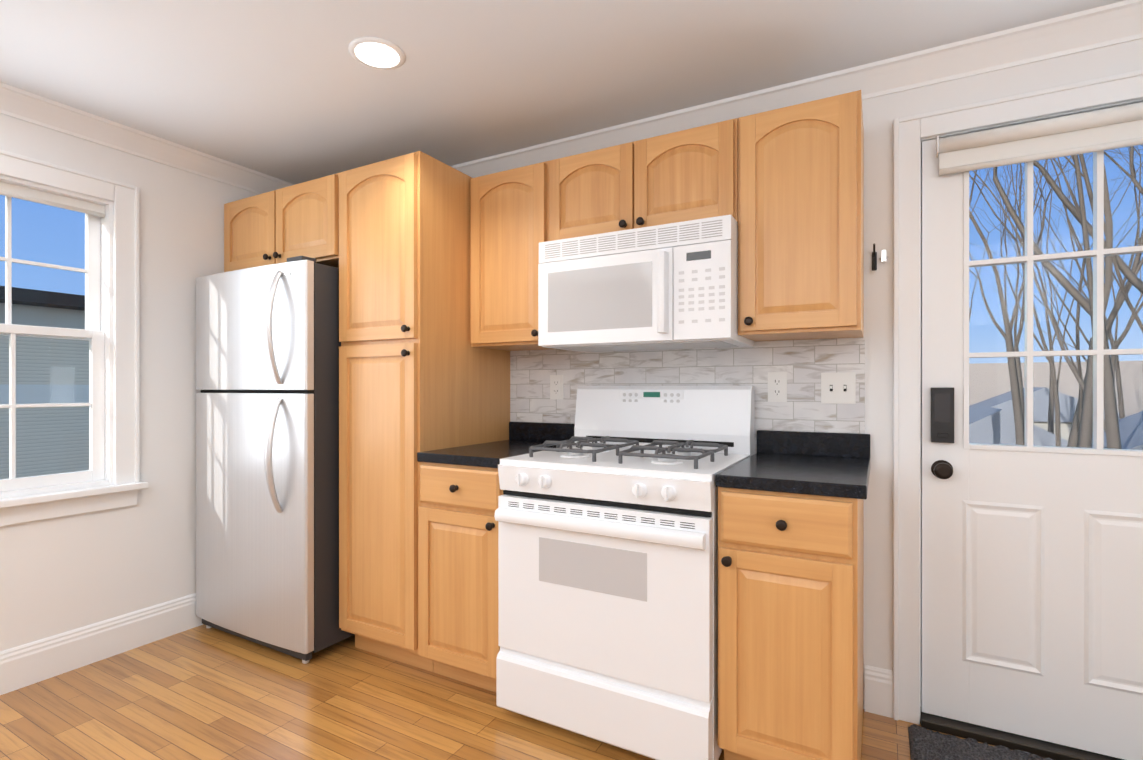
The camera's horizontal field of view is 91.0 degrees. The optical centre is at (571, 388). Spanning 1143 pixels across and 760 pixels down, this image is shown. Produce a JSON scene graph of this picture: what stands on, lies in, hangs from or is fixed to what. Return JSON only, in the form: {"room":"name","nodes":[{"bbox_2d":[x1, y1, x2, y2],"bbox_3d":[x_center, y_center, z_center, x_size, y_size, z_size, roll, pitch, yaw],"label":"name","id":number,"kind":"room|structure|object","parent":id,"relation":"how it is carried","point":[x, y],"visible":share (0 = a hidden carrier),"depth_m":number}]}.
{"room":"kitchen","nodes":[
{"label":"kitchen","id":0,"kind":"room"},
{"bbox_2d":[0,114,258,651],"bbox_3d":[-2.607,0.013,1.516,0.150,2.305,4.450,0,0,29],"label":"wall","id":1,"kind":"structure","parent":0,"point":[59,575],"depth_m":2.57},
{"bbox_2d":[0,150,147,526],"bbox_3d":[-2.256,-0.190,2.098,0.205,1.429,1.090,0,0,29],"label":"window","id":2,"kind":"structure","parent":1,"relation":"in","point":[97,332],"depth_m":2.44},
{"bbox_2d":[0,181,104,216],"bbox_3d":[-2.247,-0.774,2.093,0.017,0.052,0.839,0,0,29],"label":"roller blind","id":3,"kind":"object","parent":2,"relation":"attached to","point":[36,196],"visible":1,"depth_m":2.30},
{"bbox_2d":[0,593,202,694],"bbox_3d":[-2.496,1.085,1.547,0.015,0.161,4.250,0,0,29],"label":"baseboard","id":4,"kind":"structure","parent":1,"relation":"attached to","point":[25,665],"depth_m":2.38},
{"bbox_2d":[0,82,294,193],"bbox_3d":[-2.477,-1.094,1.523,0.070,0.092,4.110,0,0,29],"label":"crown molding","id":5,"kind":"structure","parent":1,"relation":"attached to","point":[17,103],"depth_m":2.47},
{"bbox_2d":[0,624,993,759],"bbox_3d":[-0.445,1.226,0.415,5.000,0.120,4.600,0,0,29],"label":"floor","id":6,"kind":"structure","parent":0,"point":[201,692],"depth_m":2.00},
{"bbox_2d":[196,256,354,663],"bbox_3d":[-1.306,0.305,2.816,0.824,1.718,0.829,0,0,29],"label":"refrigerator","id":7,"kind":"object","parent":6,"relation":"on","point":[268,344],"visible":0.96,"depth_m":2.45},
{"bbox_2d":[339,151,510,671],"bbox_3d":[-0.668,0.108,2.601,0.462,2.112,0.678,0,0,29],"label":"pantry cabinet","id":8,"kind":"object","parent":6,"relation":"on","point":[418,373],"visible":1,"depth_m":2.34},
{"bbox_2d":[419,462,503,691],"bbox_3d":[-0.284,0.728,2.391,0.408,0.874,0.678,0,0,29],"label":"base cabinet","id":9,"kind":"object","parent":6,"relation":"on","point":[458,581],"visible":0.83,"depth_m":2.12},
{"bbox_2d":[417,422,869,498],"bbox_3d":[0.234,0.227,2.124,1.574,0.124,0.647,0,0,29],"label":"countertop","id":10,"kind":"structure","parent":9,"relation":"on","point":[824,464],"depth_m":2.04},
{"bbox_2d":[494,385,754,759],"bbox_3d":[0.220,0.577,2.080,0.758,1.176,0.696,0,0,29],"label":"gas range","id":11,"kind":"object","parent":6,"relation":"on","point":[607,520],"visible":1,"depth_m":1.82},
{"bbox_2d":[718,487,863,759],"bbox_3d":[0.735,0.728,1.831,0.370,0.874,0.678,0,0,29],"label":"base cabinet","id":12,"kind":"object","parent":6,"relation":"on","point":[790,621],"visible":0.96,"depth_m":1.56},
{"bbox_2d":[908,724,1052,759],"bbox_3d":[1.389,1.153,1.476,0.845,0.023,0.565,0,0,29],"label":"rug","id":13,"kind":"object","parent":6,"relation":"on","point":[925,743],"visible":0.98,"depth_m":1.78},
{"bbox_2d":[921,711,1123,759],"bbox_3d":[1.569,1.150,1.799,0.770,0.030,0.135,0,0,29],"label":"threshold","id":14,"kind":"object","parent":6,"relation":"on","point":[1010,741],"visible":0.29,"depth_m":1.82},
{"bbox_2d":[0,0,1123,183],"bbox_3d":[-0.445,-1.198,0.413,5.000,0.120,4.600,0,0,29],"label":"ceiling","id":15,"kind":"structure","parent":0,"point":[293,91],"depth_m":1.95},
{"bbox_2d":[348,37,405,69],"bbox_3d":[-0.660,-1.136,1.912,0.184,0.007,0.184,0,0,29],"label":"recessed light","id":16,"kind":"object","parent":15,"relation":"in","point":[377,53],"visible":1,"depth_m":1.90},
{"bbox_2d":[511,39,1142,708],"bbox_3d":[0.626,0.012,2.365,5.000,2.305,0.150,0,0,29],"label":"wall","id":17,"kind":"structure","parent":0,"point":[881,113],"depth_m":2.01},
{"bbox_2d":[224,172,340,271],"bbox_3d":[-1.250,-0.760,2.920,0.860,0.375,0.678,0,0,29],"label":"upper cabinet","id":18,"kind":"object","parent":17,"relation":"attached to","point":[281,225],"visible":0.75,"depth_m":2.62},
{"bbox_2d":[471,161,552,350],"bbox_3d":[-0.208,-0.563,2.530,0.406,0.755,0.360,0,0,29],"label":"upper cabinet","id":19,"kind":"object","parent":17,"relation":"attached to","point":[509,220],"visible":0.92,"depth_m":2.40},
{"bbox_2d":[549,118,737,240],"bbox_3d":[0.305,-0.760,2.248,0.762,0.360,0.360,0,0,29],"label":"upper cabinet","id":20,"kind":"object","parent":17,"relation":"attached to","point":[684,175],"visible":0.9,"depth_m":2.09},
{"bbox_2d":[538,215,753,351],"bbox_3d":[0.286,-0.370,2.205,0.754,0.416,0.431,0,0,29],"label":"microwave","id":21,"kind":"object","parent":20,"relation":"attached to","point":[667,286],"visible":1,"depth_m":2.02},
{"bbox_2d":[510,338,864,453],"bbox_3d":[0.381,0.040,2.408,1.556,0.449,0.008,0,0,29],"label":"tile backsplash","id":22,"kind":"structure","parent":17,"relation":"attached to","point":[804,364],"depth_m":2.27},
{"bbox_2d":[550,375,562,398],"bbox_3d":[-0.070,-0.005,2.646,0.070,0.115,0.008,0,0,29],"label":"electrical outlet","id":23,"kind":"object","parent":22,"relation":"attached to","point":[556,386],"visible":1,"depth_m":2.64},
{"bbox_2d":[768,372,786,401],"bbox_3d":[0.796,-0.005,2.171,0.070,0.115,0.008,0,0,29],"label":"electrical outlet","id":24,"kind":"object","parent":22,"relation":"attached to","point":[777,386],"visible":1,"depth_m":2.17},
{"bbox_2d":[821,372,855,403],"bbox_3d":[0.981,-0.001,2.066,0.115,0.115,0.014,0,0,29],"label":"double light switch","id":25,"kind":"object","parent":22,"relation":"attached to","point":[838,388],"visible":1,"depth_m":2.07},
{"bbox_2d":[451,0,1142,177],"bbox_3d":[0.573,-1.094,2.267,4.700,0.092,0.070,0,0,29],"label":"crown molding","id":26,"kind":"structure","parent":17,"relation":"attached to","point":[1120,22],"depth_m":1.96},
{"bbox_2d":[738,90,863,341],"bbox_3d":[0.807,-0.562,1.972,0.380,0.755,0.360,0,0,29],"label":"upper cabinet","id":27,"kind":"object","parent":17,"relation":"attached to","point":[801,221],"visible":1,"depth_m":1.84},
{"bbox_2d":[872,244,887,270],"bbox_3d":[1.093,-0.465,1.989,0.052,0.089,0.058,0,0,29],"label":"hook","id":28,"kind":"object","parent":17,"relation":"attached to","point":[874,260],"visible":1,"depth_m":2.01},
{"bbox_2d":[893,69,1142,724],"bbox_3d":[1.584,0.109,1.824,0.936,2.112,0.176,0,0,29],"label":"door frame","id":29,"kind":"structure","parent":17,"relation":"attached to","point":[912,133],"depth_m":1.95},
{"bbox_2d":[921,108,1142,759],"bbox_3d":[1.552,0.134,1.767,0.764,1.990,0.106,0,0,29],"label":"entry door","id":30,"kind":"structure","parent":17,"relation":"in","point":[1031,591],"depth_m":1.82},
{"bbox_2d":[936,102,1142,175],"bbox_3d":[1.539,-0.785,1.739,0.686,0.123,0.054,0,0,29],"label":"roller blind","id":31,"kind":"object","parent":30,"relation":"attached to","point":[1099,130],"visible":0.98,"depth_m":1.76},
{"label":"outside","id":32,"kind":"structure","parent":0,"visible":0},
{"bbox_3d":[16.049,4.257,10.927,140.000,0.200,150.000,0,0,29],"label":"ground","id":33,"kind":"structure","parent":32,"visible":0},
{"bbox_2d":[0,286,88,478],"bbox_3d":[-9.293,1.611,6.585,8.550,5.100,16.400,0,0,29],"label":"neighbouring house","id":34,"kind":"structure","parent":33,"relation":"on","point":[36,299],"depth_m":5.65},
{"bbox_2d":[969,361,1142,415],"bbox_3d":[44.306,1.029,41.612,120.000,6.200,1.000,0,0,29],"label":"building","id":35,"kind":"structure","parent":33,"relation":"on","point":[1132,382],"depth_m":44.57},
{"bbox_2d":[969,387,1142,449],"bbox_3d":[32.180,2.041,28.877,45.600,4.200,25.600,0,0,29],"label":"houses","id":36,"kind":"structure","parent":33,"relation":"on","point":[995,434],"depth_m":25.78},
{"bbox_2d":[969,145,1142,448],"bbox_3d":[18.898,-6.353,21.734,34.021,20.993,46.614,0,0,29],"label":"trees","id":37,"kind":"object","parent":33,"relation":"on","point":[1084,436],"depth_m":13.23}
]}

